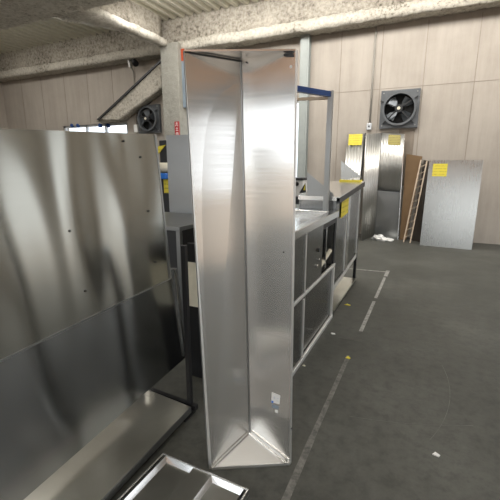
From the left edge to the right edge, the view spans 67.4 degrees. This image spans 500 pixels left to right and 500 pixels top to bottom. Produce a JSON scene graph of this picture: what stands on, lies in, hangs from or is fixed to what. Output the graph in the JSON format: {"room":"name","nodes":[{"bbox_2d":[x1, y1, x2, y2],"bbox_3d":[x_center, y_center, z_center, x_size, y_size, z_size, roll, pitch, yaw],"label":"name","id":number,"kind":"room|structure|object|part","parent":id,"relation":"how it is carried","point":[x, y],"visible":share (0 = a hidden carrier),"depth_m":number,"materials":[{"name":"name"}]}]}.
{"room":"metal fabrication workshop","nodes":[
{"label":"metal fabrication workshop","id":0,"kind":"room"},
{"bbox_2d":[0,82,7,128],"bbox_3d":[-9.279,-2.254,5.905,0.150,4.280,11.230,6,14,25],"label":"wall","id":1,"kind":"structure","parent":0,"point":[3,119],"depth_m":10.45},
{"bbox_2d":[0,0,267,53],"bbox_3d":[-2.846,-3.588,2.342,14.500,0.300,11.380,6,14,25],"label":"ceiling","id":2,"kind":"structure","parent":0,"point":[42,32],"depth_m":7.94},
{"bbox_2d":[0,0,123,29],"bbox_3d":[-1.664,-3.533,4.887,14.239,0.167,0.812,6,14,25],"label":"beam","id":3,"kind":"structure","parent":2,"relation":"attached to","point":[12,12],"depth_m":5.64,"materials":[{"name":"grey concrete"}]},
{"bbox_2d":[42,7,167,46],"bbox_3d":[-2.494,-3.929,6.665,0.920,0.147,2.155,6,14,25],"label":"beam","id":4,"kind":"structure","parent":2,"relation":"attached to","point":[94,17],"depth_m":6.26,"materials":[{"name":"beige concrete"}]},
{"bbox_2d":[96,0,161,36],"bbox_3d":[-2.280,-4.275,6.538,0.199,0.640,2.035,6,14,26],"label":"beam","id":5,"kind":"structure","parent":2,"relation":"attached to","point":[137,15],"depth_m":6.79,"materials":[{"name":"beige concrete"}]},
{"bbox_2d":[2,7,499,244],"bbox_3d":[-0.350,-2.661,7.694,14.350,4.280,0.180,6,14,25],"label":"wall","id":6,"kind":"structure","parent":0,"point":[453,40],"depth_m":6.24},
{"bbox_2d":[64,122,127,132],"bbox_3d":[-3.834,-2.696,9.343,2.170,0.919,0.110,6,14,25],"label":"window","id":7,"kind":"structure","parent":6,"relation":"in","point":[112,127],"depth_m":9.19,"materials":[{"name":"glass"}]},
{"bbox_3d":[-4.442,-2.743,9.658,0.780,0.850,0.005,6,14,25],"label":"pane","id":8,"kind":"part","parent":7,"relation":"part of","materials":[{"name":"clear glass"}]},
{"bbox_3d":[-3.788,-2.673,9.351,0.630,0.850,0.005,6,14,25],"label":"pane","id":9,"kind":"part","parent":7,"relation":"part of","materials":[{"name":"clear glass"}]},
{"bbox_3d":[-3.171,-2.607,9.062,0.700,0.850,0.005,6,14,25],"label":"pane","id":10,"kind":"part","parent":7,"relation":"part of","materials":[{"name":"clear glass"}]},
{"bbox_2d":[97,116,119,122],"bbox_3d":[-3.325,-3.081,8.825,0.574,0.154,0.256,6,14,25],"label":"trim","id":11,"kind":"structure","parent":6,"relation":"attached to","point":[100,121],"depth_m":8.80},
{"bbox_2d":[97,59,160,120],"bbox_3d":[-2.643,-3.508,8.343,1.982,1.127,0.250,6,14,25],"label":"trim","id":12,"kind":"structure","parent":6,"relation":"attached to","point":[159,61],"depth_m":8.21,"materials":[{"name":"grey metal"}]},
{"bbox_2d":[101,63,161,120],"bbox_3d":[-2.647,-3.492,8.377,1.949,1.121,0.248,6,14,25],"label":"beam","id":13,"kind":"structure","parent":6,"relation":"attached to","point":[149,88],"depth_m":8.21,"materials":[{"name":"beige concrete"}]},
{"bbox_2d":[127,58,138,67],"bbox_3d":[-2.541,-4.051,8.133,0.197,0.192,0.426,-6,14,-24],"label":"wall spotlight","id":14,"kind":"object","parent":6,"relation":"attached to","point":[134,61],"visible":0.97,"depth_m":8.02,"materials":[{"name":"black plastic"}]},
{"bbox_2d":[131,67,138,132],"bbox_3d":[-2.631,-3.422,8.503,0.150,1.446,0.068,6,14,25],"label":"conduit","id":15,"kind":"object","parent":6,"relation":"attached to","point":[136,127],"visible":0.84,"depth_m":8.59,"materials":[{"name":"white plastic"}]},
{"bbox_2d":[137,104,161,133],"bbox_3d":[-2.284,-2.929,8.380,0.605,0.600,0.185,6,14,25],"label":"exhaust fan","id":16,"kind":"object","parent":6,"relation":"attached to","point":[149,116],"visible":0.96,"depth_m":8.36,"materials":[{"name":"grey paint"}]},
{"bbox_3d":[-2.308,-3.067,8.379,0.172,0.171,0.028,1,13,5],"label":"blade","id":17,"kind":"part","parent":16,"relation":"part of","materials":[{"name":"grey metal"}]},
{"bbox_3d":[-2.284,-2.928,8.372,0.120,0.120,0.140,6,14,25],"label":"motor","id":18,"kind":"part","parent":16,"relation":"part of","materials":[{"name":"grey metal"}]},
{"bbox_3d":[-2.244,-2.946,8.453,0.540,0.540,0.009,6,14,25],"label":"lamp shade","id":19,"kind":"part","parent":16,"relation":"part of","materials":[{"name":"black metal"}]},
{"bbox_2d":[160,42,187,139],"bbox_3d":[-1.517,-2.381,7.998,0.425,3.600,0.450,6,14,25],"label":"column","id":20,"kind":"structure","parent":6,"relation":"attached to","point":[171,67],"depth_m":7.59,"materials":[{"name":"concrete"}]},
{"bbox_2d":[174,121,179,134],"bbox_3d":[-1.497,-2.484,7.698,0.110,0.290,0.016,6,14,25],"label":"fire sign","id":21,"kind":"object","parent":6,"relation":"attached to","point":[177,129],"visible":0.85,"depth_m":7.69,"materials":[{"name":"red plastic"}]},
{"bbox_2d":[181,49,185,107],"bbox_3d":[-1.292,-3.485,7.690,0.130,1.090,0.315,6,14,25],"label":"pipe","id":22,"kind":"object","parent":6,"relation":"attached to","point":[182,59],"visible":0.38,"depth_m":7.56,"materials":[{"name":"grey metal"}]},
{"bbox_2d":[0,0,412,70],"bbox_3d":[-0.499,-4.376,7.163,14.226,0.654,0.254,6,14,25],"label":"beam","id":23,"kind":"structure","parent":6,"relation":"attached to","point":[263,13],"depth_m":7.23,"materials":[{"name":"beige concrete"}]},
{"bbox_2d":[0,0,499,81],"bbox_3d":[-0.527,-4.003,7.202,14.217,0.218,0.368,6,14,25],"label":"beam","id":24,"kind":"structure","parent":6,"relation":"attached to","point":[413,10],"depth_m":6.54,"materials":[{"name":"beige concrete"}]},
{"bbox_2d":[296,101,298,176],"bbox_3d":[-0.061,-2.018,7.663,2.500,1.800,0.060,6,14,25],"label":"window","id":25,"kind":"structure","parent":6,"relation":"in","point":[297,101],"depth_m":7.15,"materials":[{"name":"glass"}]},
{"bbox_2d":[296,34,310,207],"bbox_3d":[0.987,-2.109,6.980,0.160,3.520,0.115,6,14,25],"label":"column","id":26,"kind":"structure","parent":6,"relation":"attached to","point":[305,44],"depth_m":6.84,"materials":[{"name":"grey metal"}]},
{"bbox_2d":[335,33,342,175],"bbox_3d":[1.575,-2.028,6.784,0.012,3.450,0.006,6,14,25],"label":"trim","id":27,"kind":"structure","parent":6,"relation":"attached to","point":[342,33],"depth_m":6.66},
{"bbox_2d":[366,27,376,129],"bbox_3d":[2.060,-2.865,6.316,0.080,1.610,0.066,6,14,25],"label":"conduit","id":28,"kind":"object","parent":6,"relation":"attached to","point":[369,125],"visible":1,"depth_m":6.34,"materials":[{"name":"metal"}]},
{"bbox_2d":[376,26,384,132],"bbox_3d":[2.187,-1.963,6.497,0.012,3.450,0.006,6,14,25],"label":"trim","id":29,"kind":"structure","parent":6,"relation":"attached to","point":[384,26],"depth_m":6.29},
{"bbox_2d":[379,88,420,128],"bbox_3d":[2.454,-2.327,6.178,0.605,0.600,0.185,6,14,25],"label":"exhaust fan","id":30,"kind":"object","parent":6,"relation":"attached to","point":[398,108],"visible":1,"depth_m":6.19,"materials":[{"name":"grey paint"}]},
{"bbox_3d":[2.364,-2.239,6.267,0.180,0.165,0.063,7,15,29],"label":"blade","id":31,"kind":"part","parent":30,"relation":"part of","materials":[{"name":"silver metal"}]},
{"bbox_3d":[2.371,-2.451,6.218,0.172,0.177,0.059,4,13,15],"label":"blade","id":32,"kind":"part","parent":30,"relation":"part of","materials":[{"name":"metal"}]},
{"bbox_3d":[2.454,-2.325,6.170,0.120,0.120,0.140,6,14,25],"label":"motor","id":33,"kind":"part","parent":30,"relation":"part of","materials":[{"name":"grey metal"}]},
{"bbox_3d":[2.494,-2.343,6.252,0.540,0.540,0.009,6,14,25],"label":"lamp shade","id":34,"kind":"part","parent":30,"relation":"part of","materials":[{"name":"black metal"}]},
{"bbox_3d":[2.563,-2.211,6.178,0.172,0.177,0.059,9,16,35],"label":"blade","id":35,"kind":"part","parent":30,"relation":"part of","materials":[{"name":"black metal"}]},
{"bbox_3d":[2.568,-2.423,6.124,0.180,0.165,0.063,5,14,21],"label":"blade","id":36,"kind":"part","parent":30,"relation":"part of","materials":[{"name":"black metal"}]},
{"bbox_2d":[399,129,414,185],"bbox_3d":[2.619,-1.563,6.361,0.240,0.930,0.014,6,14,25],"label":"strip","id":37,"kind":"object","parent":6,"relation":"attached to","point":[409,133],"visible":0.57,"depth_m":6.29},
{"bbox_2d":[336,79,499,92],"bbox_3d":[3.553,-2.567,5.686,5.300,0.007,0.006,6,14,25],"label":"trim","id":38,"kind":"structure","parent":6,"relation":"attached to","point":[496,79],"depth_m":6.04,"materials":[{"name":"beige"}]},
{"bbox_2d":[408,22,428,237],"bbox_3d":[2.787,-1.899,6.215,0.012,3.450,0.006,6,14,25],"label":"trim","id":39,"kind":"structure","parent":6,"relation":"attached to","point":[428,22],"depth_m":6.08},
{"bbox_2d":[464,12,482,159],"bbox_3d":[3.435,-1.830,5.911,0.012,3.450,0.006,6,14,25],"label":"trim","id":40,"kind":"structure","parent":6,"relation":"attached to","point":[482,12],"depth_m":5.75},
{"bbox_2d":[110,234,499,499],"bbox_3d":[-2.742,0.585,3.336,14.350,0.121,11.250,6,14,25],"label":"floor","id":41,"kind":"structure","parent":0,"point":[419,331],"depth_m":2.09,"materials":[{"name":"grey concrete"}]},
{"bbox_2d":[0,128,197,499],"bbox_3d":[-0.585,0.221,1.502,0.367,1.404,1.354,6,14,25],"label":"metal panel","id":42,"kind":"object","parent":41,"relation":"on","point":[92,314],"visible":1,"depth_m":1.50,"materials":[{"name":"silver metal"}]},
{"bbox_2d":[24,392,189,499],"bbox_3d":[-0.634,0.881,1.512,0.319,0.012,1.035,6,14,25],"label":"shelf","id":43,"kind":"object","parent":42,"relation":"attached to","point":[104,464],"depth_m":1.59,"materials":[{"name":"metal"}]},
{"bbox_3d":[-0.408,0.785,1.982,0.310,0.024,0.024,7,14,28],"label":"rail","id":44,"kind":"part","parent":42,"relation":"part of","materials":[{"name":"metal"}]},
{"bbox_3d":[-0.307,0.410,1.839,0.022,0.885,0.022,6,14,25],"label":"leg","id":45,"kind":"part","parent":42,"relation":"part of","materials":[{"name":"black paint"}]},
{"bbox_2d":[158,140,169,211],"bbox_3d":[-0.863,-0.403,4.029,0.460,1.500,0.506,6,14,25],"label":"machine","id":46,"kind":"object","parent":41,"relation":"on","point":[162,148],"visible":0.09,"depth_m":3.73,"materials":[{"name":"grey metal"}]},
{"bbox_2d":[159,163,167,172],"bbox_3d":[-0.863,-0.827,3.766,0.300,0.100,0.100,6,14,25],"label":"paper roll","id":47,"kind":"object","parent":46,"relation":"on","point":[163,166],"visible":0.31,"depth_m":3.72,"materials":[{"name":"beige paper"}]},
{"bbox_2d":[161,173,167,178],"bbox_3d":[-0.903,-0.721,3.658,0.240,0.056,0.053,6,14,25],"label":"bundle","id":48,"kind":"object","parent":46,"relation":"hanging from","point":[163,175],"visible":0.32,"depth_m":3.60,"materials":[{"name":"plastic"}]},
{"bbox_2d":[165,135,193,317],"bbox_3d":[-0.723,-0.151,2.952,0.871,1.486,0.620,6,14,25],"label":"table","id":49,"kind":"object","parent":41,"relation":"on","point":[179,221],"visible":0.2,"depth_m":3.06,"materials":[{"name":"grey metal"}]},
{"bbox_3d":[-0.847,0.016,2.726,0.851,0.380,0.010,6,14,25],"label":"panel","id":50,"kind":"part","parent":49,"relation":"part of","materials":[{"name":"grey metal"}]},
{"bbox_2d":[165,212,193,230],"bbox_3d":[-0.723,-0.240,2.931,0.871,0.030,0.620,6,14,25],"label":"countertop","id":51,"kind":"structure","parent":49,"relation":"on","point":[174,221],"depth_m":2.71,"materials":[{"name":"metal"}]},
{"bbox_2d":[166,135,192,213],"bbox_3d":[-0.444,-0.610,3.051,0.540,0.636,0.020,6,14,25],"label":"backsplash","id":52,"kind":"structure","parent":49,"relation":"on","point":[178,162],"depth_m":3.11,"materials":[{"name":"metal"}]},
{"bbox_3d":[-0.472,0.259,2.585,0.030,0.790,0.030,6,14,25],"label":"corner post","id":53,"kind":"part","parent":49,"relation":"part of","materials":[{"name":"metal"}]},
{"bbox_3d":[-0.339,-0.003,2.812,0.008,0.380,0.550,6,14,25],"label":"panel","id":54,"kind":"part","parent":49,"relation":"part of","materials":[{"name":"black paint"}]},
{"bbox_2d":[117,453,248,499],"bbox_3d":[-0.331,0.977,1.273,0.431,0.029,0.628,6,14,25],"label":"drip tray","id":55,"kind":"object","parent":41,"relation":"on","point":[169,477],"visible":1,"depth_m":1.48,"materials":[{"name":"metal"}]},
{"bbox_2d":[187,243,201,377],"bbox_3d":[-0.295,0.366,2.172,0.120,0.823,0.015,6,14,25],"label":"board","id":56,"kind":"object","parent":41,"relation":"on","point":[193,296],"visible":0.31,"depth_m":2.18,"materials":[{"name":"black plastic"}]},
{"bbox_2d":[183,49,297,469],"bbox_3d":[-0.024,0.111,1.461,0.398,1.633,0.134,-1,13,-3],"label":"trough","id":57,"kind":"object","parent":41,"relation":"on","point":[241,104],"visible":1,"depth_m":1.43,"materials":[{"name":"metal"}]},
{"bbox_3d":[-0.102,0.121,1.459,0.244,1.616,0.048,-8,15,-31],"label":"panel","id":58,"kind":"part","parent":57,"relation":"part of","materials":[{"name":"metal"}]},
{"bbox_3d":[-0.033,-0.671,1.289,0.366,0.003,0.117,0,13,1],"label":"plate","id":59,"kind":"part","parent":57,"relation":"part of","materials":[{"name":"metal"}]},
{"bbox_3d":[-0.001,0.869,1.636,0.330,0.073,0.118,-1,13,-4],"label":"plate","id":60,"kind":"part","parent":57,"relation":"part of","materials":[{"name":"silver metal"}]},
{"bbox_3d":[0.067,0.118,1.472,0.227,1.616,0.025,8,15,31],"label":"panel","id":61,"kind":"part","parent":57,"relation":"part of","materials":[{"name":"metal"}]},
{"bbox_2d":[293,208,338,375],"bbox_3d":[0.259,0.215,2.664,0.455,0.900,1.100,6,14,25],"label":"workbench","id":62,"kind":"object","parent":41,"relation":"on","point":[315,229],"visible":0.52,"depth_m":2.53,"materials":[{"name":"metal"}]},
{"bbox_3d":[0.280,0.514,2.283,0.010,0.395,0.290,6,14,25],"label":"door","id":63,"kind":"part","parent":62,"relation":"part of","materials":[{"name":"metal"}]},
{"bbox_3d":[0.357,0.070,2.344,0.012,0.365,0.680,6,14,25],"label":"panel","id":64,"kind":"part","parent":62,"relation":"part of","materials":[{"name":"metal"}]},
{"bbox_3d":[0.448,0.661,2.666,0.018,0.030,1.090,6,14,25],"label":"rail","id":65,"kind":"part","parent":62,"relation":"part of","materials":[{"name":"silver metal"}]},
{"bbox_3d":[0.448,0.224,2.567,0.018,0.022,1.090,6,14,25],"label":"rail","id":66,"kind":"part","parent":62,"relation":"part of","materials":[{"name":"silver metal"}]},
{"bbox_2d":[297,85,333,210],"bbox_3d":[0.317,-0.693,2.655,0.373,0.874,0.588,6,14,25],"label":"frame","id":67,"kind":"object","parent":62,"relation":"on","point":[327,95],"visible":0.46,"depth_m":2.77,"materials":[{"name":"metal"}]},
{"bbox_3d":[0.419,-1.117,2.775,0.308,0.018,0.030,3,13,11],"label":"rail","id":68,"kind":"part","parent":67,"relation":"part of","materials":[{"name":"metal"}]},
{"bbox_3d":[0.342,-1.093,2.552,0.580,0.036,0.035,-10,16,-36],"label":"blue rail","id":69,"kind":"part","parent":67,"relation":"part of","materials":[{"name":"blue metal"}]},
{"bbox_3d":[0.589,-0.732,2.826,0.036,0.874,0.036,6,14,25],"label":"post","id":70,"kind":"part","parent":67,"relation":"part of","materials":[{"name":"metal"}]},
{"bbox_3d":[0.486,0.413,2.728,0.010,0.395,0.770,6,14,25],"label":"door","id":71,"kind":"part","parent":62,"relation":"part of","materials":[{"name":"metal"}]},
{"bbox_3d":[0.554,-0.017,2.761,0.014,0.310,0.020,6,14,25],"label":"sliding rod","id":72,"kind":"part","parent":62,"relation":"part of","materials":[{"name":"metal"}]},
{"bbox_3d":[0.556,0.070,2.808,0.032,0.111,0.280,7,15,28],"label":"drain spout","id":73,"kind":"part","parent":62,"relation":"part of","materials":[{"name":"beige plastic"}]},
{"bbox_3d":[0.481,0.102,3.138,0.413,0.790,0.010,6,14,25],"label":"panel","id":74,"kind":"part","parent":62,"relation":"part of","materials":[{"name":"metal"}]},
{"bbox_3d":[0.671,-0.075,2.981,0.012,0.365,0.050,6,14,25],"label":"corner post","id":75,"kind":"part","parent":62,"relation":"part of","materials":[{"name":"grey metal"}]},
{"bbox_2d":[298,161,364,314],"bbox_3d":[0.798,-0.196,3.582,0.342,1.294,1.155,6,14,25],"label":"base cabinet","id":76,"kind":"object","parent":41,"relation":"on","point":[344,195],"depth_m":3.42,"materials":[{"name":"grey metal"}]},
{"bbox_3d":[0.550,-0.049,3.118,0.305,0.734,0.006,6,14,25],"label":"panel","id":77,"kind":"part","parent":76,"relation":"part of","materials":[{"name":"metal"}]},
{"bbox_2d":[298,181,364,200],"bbox_3d":[0.797,-0.567,3.498,0.340,0.110,1.155,6,14,25],"label":"countertop","id":78,"kind":"structure","parent":76,"relation":"on","point":[339,189],"depth_m":3.28,"materials":[{"name":"metal"}]},
{"bbox_3d":[0.786,-0.093,3.269,0.012,0.729,0.435,6,14,25],"label":"door","id":79,"kind":"part","parent":76,"relation":"part of","materials":[{"name":"metal"}]},
{"bbox_3d":[0.917,0.194,3.629,0.030,0.112,1.085,6,14,25],"label":"rail","id":80,"kind":"part","parent":76,"relation":"part of","materials":[{"name":"silver metal"}]},
{"bbox_3d":[0.790,0.152,3.676,0.303,0.093,1.103,6,14,25],"label":"panel","id":81,"kind":"part","parent":76,"relation":"part of","materials":[{"name":"metal"}]},
{"bbox_3d":[1.037,-0.246,3.768,0.012,0.733,0.500,6,14,25],"label":"door","id":82,"kind":"part","parent":76,"relation":"part of","materials":[{"name":"metal"}]},
{"bbox_3d":[1.150,0.186,4.118,0.028,0.313,0.028,6,14,25],"label":"leg","id":83,"kind":"part","parent":76,"relation":"part of","materials":[{"name":"black paint"}]},
{"bbox_3d":[1.031,-0.342,4.076,0.305,0.734,0.006,6,14,25],"label":"panel","id":84,"kind":"part","parent":76,"relation":"part of","materials":[{"name":"metal"}]},
{"bbox_2d":[344,133,365,179],"bbox_3d":[1.779,-1.123,6.566,0.337,1.787,0.440,6,14,25],"label":"sheet","id":85,"kind":"object","parent":41,"relation":"on","point":[355,146],"visible":0.38,"depth_m":6.55,"materials":[{"name":"metal"}]},
{"bbox_3d":[1.913,-1.107,6.498,0.021,1.787,0.430,6,14,23],"label":"edge trim","id":86,"kind":"part","parent":85,"relation":"part of","materials":[{"name":"black paint"}]},
{"bbox_2d":[361,133,404,240],"bbox_3d":[2.190,-1.082,6.388,0.737,1.781,0.448,-2,13,-10],"label":"panel","id":87,"kind":"object","parent":41,"relation":"on","point":[381,193],"visible":0.98,"depth_m":6.41,"materials":[{"name":"metal"}]},
{"bbox_3d":[2.545,-1.048,6.312,0.018,1.748,0.172,2,13,8],"label":"edge trim","id":88,"kind":"part","parent":87,"relation":"part of","materials":[{"name":"metal"}]},
{"bbox_2d":[372,234,393,241],"bbox_3d":[2.251,-0.216,6.372,0.382,0.098,0.284,6,14,25],"label":"plastic bag","id":89,"kind":"object","parent":41,"relation":"on","point":[380,237],"visible":1,"depth_m":6.32,"materials":[{"name":"white plastic"}]},
{"bbox_2d":[399,154,421,239],"bbox_3d":[2.704,-0.888,6.329,0.249,1.427,0.217,6,14,25],"label":"board","id":90,"kind":"object","parent":41,"relation":"on","point":[412,161],"visible":1,"depth_m":6.32,"materials":[{"name":"brown wood"}]},
{"bbox_2d":[403,160,427,242],"bbox_3d":[2.718,-0.801,6.173,0.135,1.334,0.412,12,18,43],"label":"ladder","id":91,"kind":"object","parent":41,"relation":"on","point":[418,173],"visible":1,"depth_m":6.16,"materials":[{"name":"brown wood"}]},
{"bbox_2d":[411,160,428,241],"bbox_3d":[2.837,-0.815,6.233,0.199,1.328,0.344,9,15,34],"label":"board","id":92,"kind":"object","parent":41,"relation":"on","point":[416,235],"visible":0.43,"depth_m":6.24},
{"bbox_2d":[420,160,483,249],"bbox_3d":[3.154,-0.739,5.924,0.729,1.316,0.638,6,14,25],"label":"sheet","id":93,"kind":"object","parent":41,"relation":"on","point":[453,186],"visible":1,"depth_m":5.70,"materials":[{"name":"metal"}]},
{"bbox_3d":[0.415,-0.463,5.864,1.200,0.804,0.650,6,14,25],"label":"bench","id":94,"kind":"object","parent":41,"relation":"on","visible":0},
{"bbox_2d":[296,177,306,195],"bbox_3d":[0.753,-0.942,5.565,0.287,0.260,0.430,6,14,25],"label":"appliance","id":95,"kind":"object","parent":94,"relation":"on","point":[301,182],"visible":0.45,"depth_m":5.38,"materials":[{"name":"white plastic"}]},
{"bbox_3d":[0.737,-1.057,5.553,0.246,0.030,0.420,6,14,25],"label":"lid","id":96,"kind":"part","parent":95,"relation":"part of","materials":[{"name":"grey metal"}]}
]}

